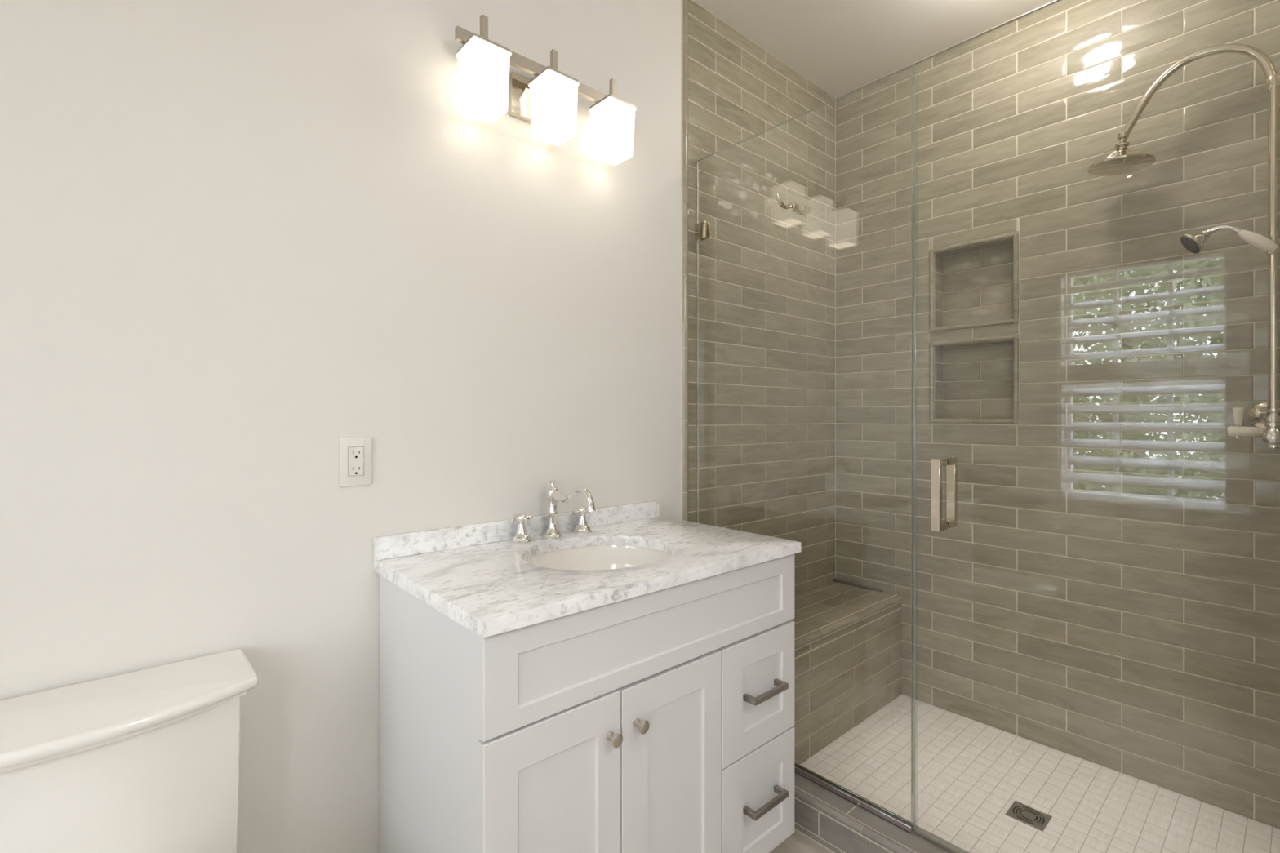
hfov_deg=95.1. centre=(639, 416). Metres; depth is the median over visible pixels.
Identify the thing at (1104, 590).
wall
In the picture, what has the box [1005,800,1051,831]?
floor drain
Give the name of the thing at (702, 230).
glass shower panel
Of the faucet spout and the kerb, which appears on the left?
the faucet spout
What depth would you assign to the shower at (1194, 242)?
1.67 m
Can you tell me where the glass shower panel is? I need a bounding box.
[694,65,914,834]
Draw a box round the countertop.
[373,500,800,638]
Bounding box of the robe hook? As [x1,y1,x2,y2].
[776,193,795,210]
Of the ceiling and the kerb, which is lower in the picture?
the kerb
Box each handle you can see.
[510,512,533,543]
[572,505,591,533]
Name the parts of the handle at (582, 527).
cross handle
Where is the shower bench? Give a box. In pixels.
[791,578,903,764]
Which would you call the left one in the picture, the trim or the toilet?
the toilet
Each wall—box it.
[0,0,835,852]
[835,0,1279,829]
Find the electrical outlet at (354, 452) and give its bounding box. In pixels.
[338,435,371,487]
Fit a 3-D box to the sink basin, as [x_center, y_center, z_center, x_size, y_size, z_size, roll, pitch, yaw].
[-0.101,0.450,1.480,0.438,0.165,0.392,0,0,-41]
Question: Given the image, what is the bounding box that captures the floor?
[768,694,1279,852]
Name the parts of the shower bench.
metal strip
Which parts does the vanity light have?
lamp shade, post, lamp shade, post, lamp shade, post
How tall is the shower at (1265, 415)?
1.181 m
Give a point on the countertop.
(473, 575)
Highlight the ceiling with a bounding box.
[692,0,1053,97]
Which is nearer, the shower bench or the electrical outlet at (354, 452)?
the electrical outlet at (354, 452)
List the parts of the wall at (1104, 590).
niche frame, niche frame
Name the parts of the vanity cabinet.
cabinet door, knob, apron panel, knob, cabinet door, drawer, drawer, bar handle, bar handle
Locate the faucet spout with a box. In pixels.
[542,480,595,538]
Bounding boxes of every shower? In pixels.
[1087,43,1279,448]
[1180,224,1279,253]
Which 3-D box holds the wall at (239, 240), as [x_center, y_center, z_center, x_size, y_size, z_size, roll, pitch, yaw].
[-0.454,-0.146,1.680,4.100,2.721,0.200,0,0,-41]
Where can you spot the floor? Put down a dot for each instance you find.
(969, 773)
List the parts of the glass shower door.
pull handle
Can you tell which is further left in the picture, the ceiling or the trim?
the trim
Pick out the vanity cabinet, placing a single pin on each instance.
(662, 721)
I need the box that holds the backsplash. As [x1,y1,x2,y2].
[373,500,659,560]
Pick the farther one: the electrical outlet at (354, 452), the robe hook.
the robe hook
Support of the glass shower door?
attached to the wall
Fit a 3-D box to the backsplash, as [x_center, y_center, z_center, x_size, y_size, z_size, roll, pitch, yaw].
[-0.283,0.312,1.683,0.918,0.053,0.020,0,0,-41]
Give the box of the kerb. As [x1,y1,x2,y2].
[794,772,970,852]
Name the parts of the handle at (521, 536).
cross handle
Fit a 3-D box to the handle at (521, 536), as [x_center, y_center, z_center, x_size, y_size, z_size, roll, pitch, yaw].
[-0.322,0.300,1.588,0.057,0.077,0.057,0,0,2]
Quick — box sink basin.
[525,545,671,570]
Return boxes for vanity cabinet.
[379,554,794,852]
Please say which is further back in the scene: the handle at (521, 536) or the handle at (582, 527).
the handle at (582, 527)
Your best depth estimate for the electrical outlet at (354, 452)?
1.35 m
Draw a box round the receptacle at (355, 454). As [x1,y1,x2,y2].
[347,446,364,475]
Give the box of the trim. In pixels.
[681,0,688,520]
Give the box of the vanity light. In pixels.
[454,13,635,165]
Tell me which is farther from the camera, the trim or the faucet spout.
the trim
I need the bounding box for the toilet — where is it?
[0,648,258,852]
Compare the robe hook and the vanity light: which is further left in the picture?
the vanity light

